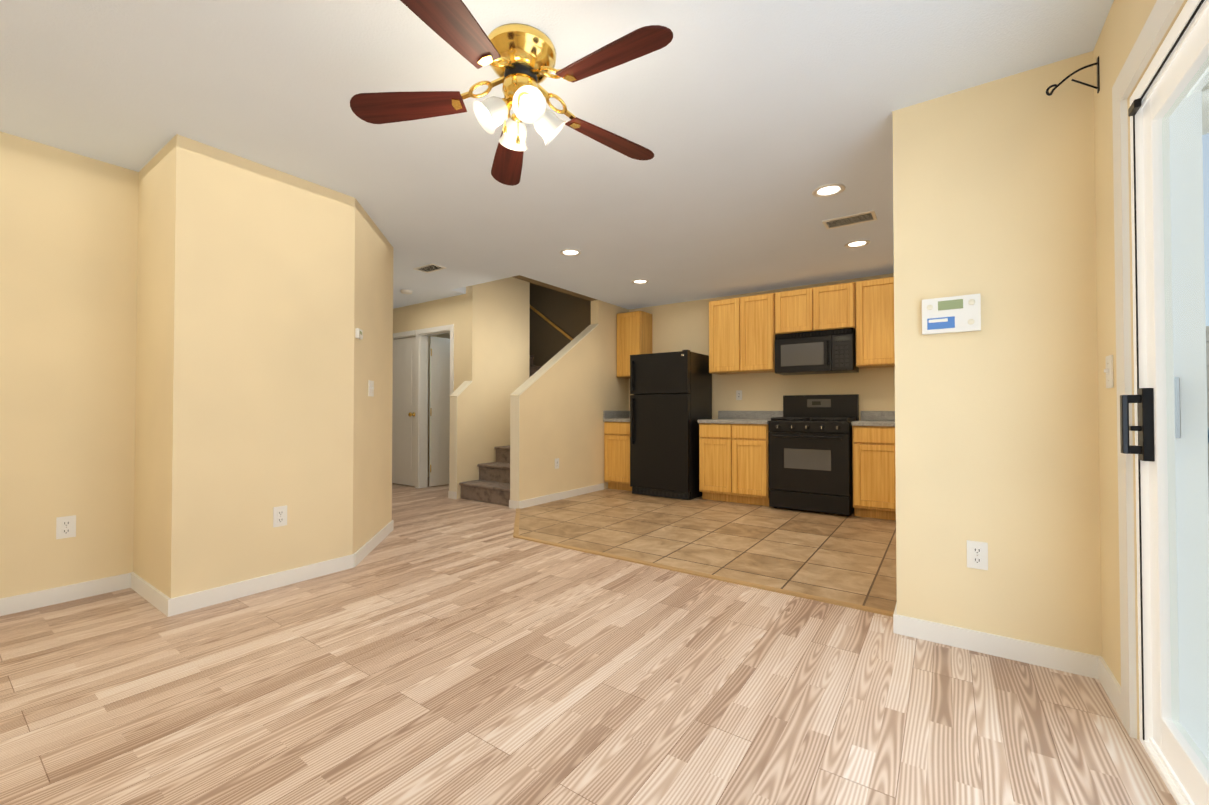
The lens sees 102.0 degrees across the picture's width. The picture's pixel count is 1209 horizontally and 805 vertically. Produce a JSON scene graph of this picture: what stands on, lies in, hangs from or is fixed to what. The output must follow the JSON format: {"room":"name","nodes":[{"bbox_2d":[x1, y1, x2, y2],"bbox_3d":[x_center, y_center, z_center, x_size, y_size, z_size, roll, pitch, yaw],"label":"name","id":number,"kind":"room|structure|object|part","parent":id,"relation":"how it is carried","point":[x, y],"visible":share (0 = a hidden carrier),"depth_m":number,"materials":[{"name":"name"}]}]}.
{"room":"living room","nodes":[
{"label":"living room","id":0,"kind":"room"},
{"bbox_2d":[0,131,138,598],"bbox_3d":[-3.450,-0.156,2.018,0.150,2.440,2.210,-1,-1,35],"label":"wall","id":1,"kind":"structure","parent":0,"point":[68,268],"depth_m":2.65,"materials":[{"name":"paint"}]},
{"bbox_2d":[0,573,127,615],"bbox_3d":[-3.384,1.021,1.955,0.013,0.085,2.210,-1,-1,35],"label":"baseboard","id":2,"kind":"structure","parent":1,"relation":"attached to","point":[33,600],"depth_m":2.62,"materials":[{"name":"white wood"}]},
{"bbox_2d":[56,515,75,538],"bbox_3d":[-2.906,0.673,2.645,0.009,0.116,0.072,-1,-1,35],"label":"electrical outlet","id":3,"kind":"object","parent":1,"relation":"attached to","point":[65,526],"visible":1,"depth_m":2.64,"materials":[{"name":"white plastic"}]},
{"bbox_2d":[133,134,392,597],"bbox_3d":[-2.110,-0.137,3.326,0.850,2.440,1.470,-1,-1,35],"label":"wall","id":4,"kind":"structure","parent":0,"point":[264,292],"depth_m":2.76,"materials":[{"name":"paint"}]},
{"bbox_2d":[128,572,164,609],"bbox_3d":[-2.469,1.031,2.655,0.630,0.085,0.013,-1,-1,35],"label":"baseboard","id":5,"kind":"structure","parent":4,"relation":"attached to","point":[139,585],"depth_m":2.68,"materials":[{"name":"white wood"}]},
{"bbox_2d":[160,520,393,616],"bbox_3d":[-2.001,1.041,3.334,0.728,0.085,1.662,-1,-1,35],"label":"baseboard","id":6,"kind":"structure","parent":4,"relation":"attached to","point":[169,607],"depth_m":2.80,"materials":[{"name":"white wood"}]},
{"bbox_2d":[273,505,286,527],"bbox_3d":[-1.897,0.666,2.867,0.009,0.116,0.072,-1,-1,35],"label":"electrical outlet","id":7,"kind":"object","parent":4,"relation":"attached to","point":[279,515],"visible":1,"depth_m":2.86,"materials":[{"name":"white plastic"}]},
{"bbox_2d":[355,328,362,339],"bbox_3d":[-1.653,-0.462,3.304,0.026,0.064,0.080,0,-1,-10],"label":"thermostat","id":8,"kind":"object","parent":4,"relation":"attached to","point":[358,333],"visible":1,"depth_m":3.28,"materials":[{"name":"white plastic"}]},
{"bbox_2d":[368,380,373,396],"bbox_3d":[-1.712,-0.103,3.604,0.016,0.116,0.118,0,-1,-10],"label":"light switch","id":9,"kind":"object","parent":4,"relation":"attached to","point":[370,388],"visible":1,"depth_m":3.58,"materials":[{"name":"white plastic"}]},
{"bbox_2d":[393,294,465,476],"bbox_3d":[-2.654,-0.089,6.676,2.460,2.440,0.120,-1,-1,35],"label":"wall","id":10,"kind":"structure","parent":0,"point":[440,312],"depth_m":6.20,"materials":[{"name":"paint"}]},
{"bbox_2d":[392,337,415,485],"bbox_3d":[-2.749,0.120,6.721,0.637,2.000,0.185,-1,-1,35],"label":"door","id":11,"kind":"structure","parent":10,"relation":"in","point":[403,414],"depth_m":6.69,"materials":[{"name":"white wood"}]},
{"bbox_2d":[393,324,453,487],"bbox_3d":[-2.446,0.084,6.519,1.500,2.090,0.135,-1,-1,35],"label":"door frame","id":12,"kind":"structure","parent":10,"relation":"attached to","point":[421,427],"depth_m":6.46,"materials":[{"name":"white wood"}]},
{"bbox_2d":[429,337,449,485],"bbox_3d":[-2.111,0.121,6.757,0.184,2.000,0.618,-1,-1,35],"label":"door","id":13,"kind":"structure","parent":10,"relation":"in","point":[439,418],"depth_m":6.63,"materials":[{"name":"white wood"}]},
{"bbox_2d":[457,383,471,498],"bbox_3d":[-1.694,0.434,5.791,0.120,1.370,0.220,-1,-1,35],"label":"wall","id":14,"kind":"structure","parent":0,"point":[464,435],"depth_m":5.76,"materials":[{"name":"paint"}]},
{"bbox_2d":[437,275,596,480],"bbox_3d":[-2.159,-1.421,6.557,3.730,5.100,3.700,-1,-1,35],"label":"wall","id":15,"kind":"structure","parent":0,"point":[509,330],"depth_m":6.27,"materials":[{"name":"paint"}]},
{"bbox_2d":[530,305,572,340],"bbox_3d":[-1.251,-1.601,7.948,2.755,1.957,0.081,-1,-1,35],"label":"wall-mounted handrail","id":16,"kind":"object","parent":15,"relation":"attached to","point":[552,324],"depth_m":7.60,"materials":[{"name":"brown wood"}]},
{"bbox_2d":[0,0,1113,308],"bbox_3d":[-1.403,-1.411,3.772,7.860,0.120,7.400,-1,-1,35],"label":"ceiling","id":17,"kind":"structure","parent":0,"point":[752,124],"depth_m":2.32,"materials":[{"name":"paint"}]},
{"bbox_2d":[400,289,412,293],"bbox_3d":[-2.344,-1.303,5.794,0.136,0.035,0.136,-1,-1,35],"label":"smoke detector","id":18,"kind":"object","parent":17,"relation":"attached to","point":[403,291],"visible":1,"depth_m":5.75,"materials":[{"name":"white plastic"}]},
{"bbox_2d":[413,263,446,272],"bbox_3d":[-1.732,-1.329,4.854,0.300,0.011,0.170,-1,-1,35],"label":"ceiling vent","id":19,"kind":"object","parent":17,"relation":"in","point":[429,268],"visible":0.98,"depth_m":4.84,"materials":[{"name":"white"}]},
{"bbox_2d":[350,0,672,185],"bbox_3d":[-0.288,-1.173,1.875,1.223,0.409,1.266,-1,-1,35],"label":"ceiling fan","id":20,"kind":"object","parent":17,"relation":"hanging from","point":[519,59],"visible":1,"depth_m":1.84,"materials":[{"name":"brown wood"}]},
{"bbox_3d":[-0.770,-1.159,1.916,0.439,0.007,0.148,-4,-13,1],"label":"blade","id":21,"kind":"part","parent":20,"relation":"part of","materials":[{"name":"brown wood"}]},
{"bbox_3d":[-0.470,-1.165,1.489,0.148,0.007,0.439,-13,-1,19],"label":"blade","id":22,"kind":"part","parent":20,"relation":"part of","materials":[{"name":"brown wood"}]},
{"bbox_3d":[-0.456,-1.153,2.333,0.148,0.007,0.439,13,-8,-16],"label":"blade","id":23,"kind":"part","parent":20,"relation":"part of","materials":[{"name":"brown wood"}]},
{"bbox_3d":[0.037,-1.155,2.163,0.439,0.007,0.148,5,8,-35],"label":"blade","id":24,"kind":"part","parent":20,"relation":"part of","materials":[{"name":"brown wood"}]},
{"bbox_3d":[0.028,-1.162,1.642,0.439,0.007,0.148,4,14,37],"label":"blade","id":25,"kind":"part","parent":20,"relation":"part of","materials":[{"name":"brown wood"}]},
{"bbox_2d":[560,249,580,255],"bbox_3d":[-0.302,-1.337,4.368,0.194,0.009,0.194,-1,-1,35],"label":"recessed light","id":26,"kind":"object","parent":17,"relation":"in","point":[570,252],"visible":0.96,"depth_m":4.37,"materials":[{"name":"white glass"}]},
{"bbox_2d":[631,279,648,283],"bbox_3d":[0.391,-1.322,5.360,0.194,0.009,0.194,-1,-1,35],"label":"recessed light","id":27,"kind":"object","parent":17,"relation":"in","point":[640,281],"visible":1,"depth_m":5.36,"materials":[{"name":"white"}]},
{"bbox_2d":[812,183,844,196],"bbox_3d":[1.433,-1.354,3.132,0.194,0.009,0.194,-1,-1,35],"label":"recessed light","id":28,"kind":"object","parent":17,"relation":"in","point":[829,190],"visible":0.98,"depth_m":3.12,"materials":[{"name":"white glass"}]},
{"bbox_2d":[822,210,876,229],"bbox_3d":[1.812,-1.347,3.624,0.340,0.011,0.190,-1,-1,35],"label":"ceiling vent","id":29,"kind":"object","parent":17,"relation":"in","point":[858,218],"visible":1,"depth_m":3.61,"materials":[{"name":"white"}]},
{"bbox_2d":[845,240,869,247],"bbox_3d":[2.137,-1.340,4.141,0.194,0.009,0.194,-1,-1,35],"label":"recessed light","id":30,"kind":"object","parent":17,"relation":"in","point":[856,243],"visible":0.98,"depth_m":4.13,"materials":[{"name":"white glass"}]},
{"bbox_2d":[519,300,628,500],"bbox_3d":[-0.322,-0.098,6.017,0.120,2.440,2.150,-1,-1,35],"label":"wall","id":31,"kind":"structure","parent":0,"point":[571,395],"depth_m":5.85,"materials":[{"name":"paint"}]},
{"bbox_2d":[449,324,598,500],"bbox_3d":[-0.946,0.013,5.994,1.136,2.047,1.419,-1,-1,35],"label":"trim","id":32,"kind":"structure","parent":31,"relation":"attached to","point":[514,417],"depth_m":5.53,"materials":[{"name":"beige paint"}]},
{"bbox_2d":[555,458,558,468],"bbox_3d":[-0.540,0.696,5.579,0.009,0.116,0.072,-1,-1,35],"label":"electrical outlet","id":33,"kind":"object","parent":31,"relation":"attached to","point":[556,463],"visible":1,"depth_m":5.58,"materials":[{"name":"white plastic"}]},
{"bbox_2d":[516,483,603,508],"bbox_3d":[-0.451,1.075,5.698,0.013,0.085,1.533,-1,-1,35],"label":"baseboard","id":34,"kind":"structure","parent":31,"relation":"attached to","point":[526,503],"depth_m":5.57,"materials":[{"name":"white wood"}]},
{"bbox_2d":[0,477,1176,804],"bbox_3d":[-1.403,1.129,3.735,7.860,0.080,7.400,-1,-1,35],"label":"floor","id":35,"kind":"structure","parent":0,"point":[436,645],"depth_m":1.75,"materials":[{"name":"brown wood"}]},
{"bbox_2d":[459,355,541,505],"bbox_3d":[-1.783,-0.193,7.052,3.454,2.660,2.122,-1,-1,35],"label":"stairs","id":36,"kind":"structure","parent":35,"relation":"on","point":[491,484],"depth_m":5.66,"materials":[{"name":"carpet"}]},
{"bbox_2d":[513,508,519,533],"bbox_3d":[-0.791,1.095,4.549,0.800,0.011,0.775,-1,-1,35],"label":"trim","id":37,"kind":"structure","parent":35,"relation":"on","point":[517,517],"depth_m":4.48,"materials":[{"name":"brown wood"}]},
{"bbox_2d":[513,533,893,616],"bbox_3d":[0.365,1.076,3.223,2.675,0.011,0.042,-1,-1,35],"label":"trim","id":38,"kind":"structure","parent":35,"relation":"on","point":[774,589],"depth_m":2.96,"materials":[{"name":"brown wood"}]},
{"bbox_2d":[519,488,896,611],"bbox_3d":[1.192,1.107,4.455,4.130,0.024,2.950,-1,-1,35],"label":"floor","id":39,"kind":"structure","parent":0,"point":[851,558],"depth_m":3.92,"materials":[{"name":"beige tile"}]},
{"bbox_2d":[604,422,631,490],"bbox_3d":[0.352,0.688,6.460,0.456,0.880,0.625,-1,-1,35],"label":"base cabinet","id":40,"kind":"object","parent":39,"relation":"on","point":[616,455],"visible":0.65,"depth_m":6.23,"materials":[{"name":"brown wood"}]},
{"bbox_2d":[603,411,629,421],"bbox_3d":[0.351,0.178,6.462,0.461,0.140,0.636,-1,-1,35],"label":"countertop","id":41,"kind":"structure","parent":40,"relation":"on","point":[616,416],"depth_m":6.40,"materials":[{"name":"laminate"}]},
{"bbox_2d":[630,350,711,499],"bbox_3d":[0.812,0.264,6.016,0.765,1.715,0.745,-1,-1,35],"label":"fridge","id":42,"kind":"object","parent":39,"relation":"on","point":[670,402],"visible":1,"depth_m":5.73,"materials":[{"name":"black metal"}]},
{"bbox_2d":[699,423,769,505],"bbox_3d":[1.568,0.676,5.611,0.780,0.880,0.625,-1,-1,35],"label":"base cabinet","id":43,"kind":"object","parent":39,"relation":"on","point":[733,462],"visible":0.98,"depth_m":5.34,"materials":[{"name":"brown wood"}]},
{"bbox_2d":[698,411,782,423],"bbox_3d":[1.564,0.166,5.615,0.788,0.140,0.636,-1,-1,35],"label":"countertop","id":44,"kind":"structure","parent":43,"relation":"on","point":[744,417],"depth_m":5.72,"materials":[{"name":"stone"}]},
{"bbox_2d":[768,394,858,515],"bbox_3d":[2.185,0.511,5.121,0.762,1.195,0.713,-1,-1,35],"label":"stove","id":45,"kind":"object","parent":39,"relation":"on","point":[810,455],"visible":1,"depth_m":4.91,"materials":[{"name":"black metal"}]},
{"bbox_2d":[852,426,895,519],"bbox_3d":[3.044,0.661,4.580,1.221,0.880,0.625,-1,-1,35],"label":"base cabinet","id":46,"kind":"object","parent":39,"relation":"on","point":[874,481],"visible":0.31,"depth_m":4.58,"materials":[{"name":"brown wood"}]},
{"bbox_2d":[851,411,894,426],"bbox_3d":[3.040,0.151,4.584,1.224,0.140,0.636,-1,-1,35],"label":"countertop","id":47,"kind":"structure","parent":46,"relation":"on","point":[877,418],"depth_m":5.03,"materials":[{"name":"laminate"}]},
{"bbox_2d":[629,273,894,420],"bbox_3d":[2.140,-0.103,5.700,4.280,2.440,0.150,-1,-1,35],"label":"wall","id":48,"kind":"structure","parent":0,"point":[680,326],"depth_m":5.85,"materials":[{"name":"paint"}]},
{"bbox_2d":[617,311,651,377],"bbox_3d":[0.402,-0.769,6.623,0.376,0.860,0.335,-1,-1,35],"label":"upper cabinet","id":49,"kind":"object","parent":48,"relation":"attached to","point":[634,332],"visible":0.85,"depth_m":6.50,"materials":[{"name":"brown wood"}]},
{"bbox_2d":[736,390,741,399],"bbox_3d":[1.635,-0.089,5.955,0.072,0.116,0.009,-1,-1,35],"label":"electrical outlet","id":50,"kind":"object","parent":48,"relation":"attached to","point":[738,394],"visible":1,"depth_m":5.95,"materials":[{"name":"white plastic"}]},
{"bbox_2d":[709,293,774,374],"bbox_3d":[1.647,-0.782,5.754,0.770,0.860,0.335,-1,-1,35],"label":"upper cabinet","id":51,"kind":"object","parent":48,"relation":"attached to","point":[741,335],"visible":0.96,"depth_m":5.60,"materials":[{"name":"brown wood"}]},
{"bbox_2d":[775,282,855,333],"bbox_3d":[2.292,-0.984,5.306,0.795,0.470,0.335,-1,-1,35],"label":"upper cabinet","id":52,"kind":"object","parent":48,"relation":"attached to","point":[827,307],"visible":0.94,"depth_m":5.15,"materials":[{"name":"brown wood"}]},
{"bbox_2d":[775,328,858,374],"bbox_3d":[2.262,-0.533,5.252,0.770,0.427,0.444,-1,-1,35],"label":"microwave","id":53,"kind":"object","parent":52,"relation":"attached to","point":[820,352],"visible":1,"depth_m":5.09,"materials":[{"name":"black"}]},
{"bbox_2d":[855,277,894,368],"bbox_3d":[3.125,-0.797,4.722,1.226,0.860,0.335,-1,-1,35],"label":"upper cabinet","id":54,"kind":"object","parent":48,"relation":"attached to","point":[874,305],"visible":0.21,"depth_m":4.84,"materials":[{"name":"brown wood"}]},
{"bbox_2d":[892,51,1101,655],"bbox_3d":[1.681,-0.154,2.161,0.680,2.440,0.160,-1,-1,35],"label":"wall","id":55,"kind":"structure","parent":0,"point":[996,427],"depth_m":2.06,"materials":[{"name":"paint"}]},
{"bbox_2d":[922,294,980,334],"bbox_3d":[1.523,-0.386,2.156,0.210,0.156,0.032,-1,-1,35],"label":"alarm keypad","id":56,"kind":"object","parent":55,"relation":"attached to","point":[954,314],"visible":1,"depth_m":2.14,"materials":[{"name":"white plastic"}]},
{"bbox_2d":[967,540,987,569],"bbox_3d":[1.600,0.655,2.102,0.072,0.116,0.009,-1,-1,35],"label":"electrical outlet","id":57,"kind":"object","parent":55,"relation":"attached to","point":[977,554],"visible":1,"depth_m":2.10,"materials":[{"name":"white plastic"}]},
{"bbox_2d":[893,607,1091,677],"bbox_3d":[1.626,1.023,2.076,0.693,0.085,0.013,-1,-1,35],"label":"baseboard","id":58,"kind":"structure","parent":55,"relation":"attached to","point":[1030,653],"depth_m":2.06,"materials":[{"name":"white wood"}]},
{"bbox_2d":[1093,0,1187,739],"bbox_3d":[1.758,-0.163,1.546,0.150,2.440,7.400,-1,-1,35],"label":"wall","id":59,"kind":"structure","parent":0,"point":[1124,23],"depth_m":1.76,"materials":[{"name":"paint"}]},
{"bbox_2d":[1046,56,1099,95],"bbox_3d":[1.806,-1.238,1.894,0.150,0.130,0.020,-1,-1,35],"label":"hook","id":60,"kind":"object","parent":59,"relation":"attached to","point":[1055,86],"visible":1,"depth_m":1.87,"materials":[{"name":"black metal"}]},
{"bbox_2d":[1092,655,1121,719],"bbox_3d":[1.805,1.018,1.740,0.013,0.085,0.300,-1,-1,35],"label":"baseboard","id":61,"kind":"structure","parent":59,"relation":"attached to","point":[1101,671],"depth_m":1.77,"materials":[{"name":"white wood"}]},
{"bbox_2d":[1104,355,1112,387],"bbox_3d":[1.804,-0.110,1.757,0.016,0.116,0.072,-1,-1,35],"label":"light switch","id":62,"kind":"object","parent":59,"relation":"attached to","point":[1108,370],"visible":0.98,"depth_m":1.74,"materials":[{"name":"white plastic"}]},
{"bbox_2d":[1112,0,1183,738],"bbox_3d":[1.106,-0.014,0.755,0.016,2.120,2.140,-1,-1,35],"label":"door frame","id":63,"kind":"structure","parent":59,"relation":"attached to","point":[1163,13],"depth_m":1.56,"materials":[{"name":"white wood"}]},
{"bbox_2d":[1120,0,1208,804],"bbox_3d":[1.155,0.032,0.720,0.187,2.027,1.954,-1,-1,35],"label":"sliding door","id":64,"kind":"structure","parent":59,"relation":"in","point":[1169,448],"depth_m":1.45,"materials":[{"name":"white plastic"}]},
{"bbox_2d":[1202,81,1208,134],"bbox_3d":[2.107,-1.060,1.730,0.225,0.220,0.220,-1,-1,35],"label":"lantern","id":65,"kind":"object","parent":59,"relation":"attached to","point":[1205,89],"depth_m":1.67,"materials":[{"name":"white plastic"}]},
{"bbox_3d":[2.670,1.153,-2.922,6.440,0.100,10.750,-1,-1,35],"label":"ground","id":66,"kind":"structure","parent":0,"visible":0},
{"bbox_2d":[1206,326,1208,480],"bbox_3d":[3.225,0.244,-2.131,6.420,1.940,12.660,-1,-1,35],"label":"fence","id":67,"kind":"object","parent":66,"relation":"on","point":[1207,347],"depth_m":4.08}
]}

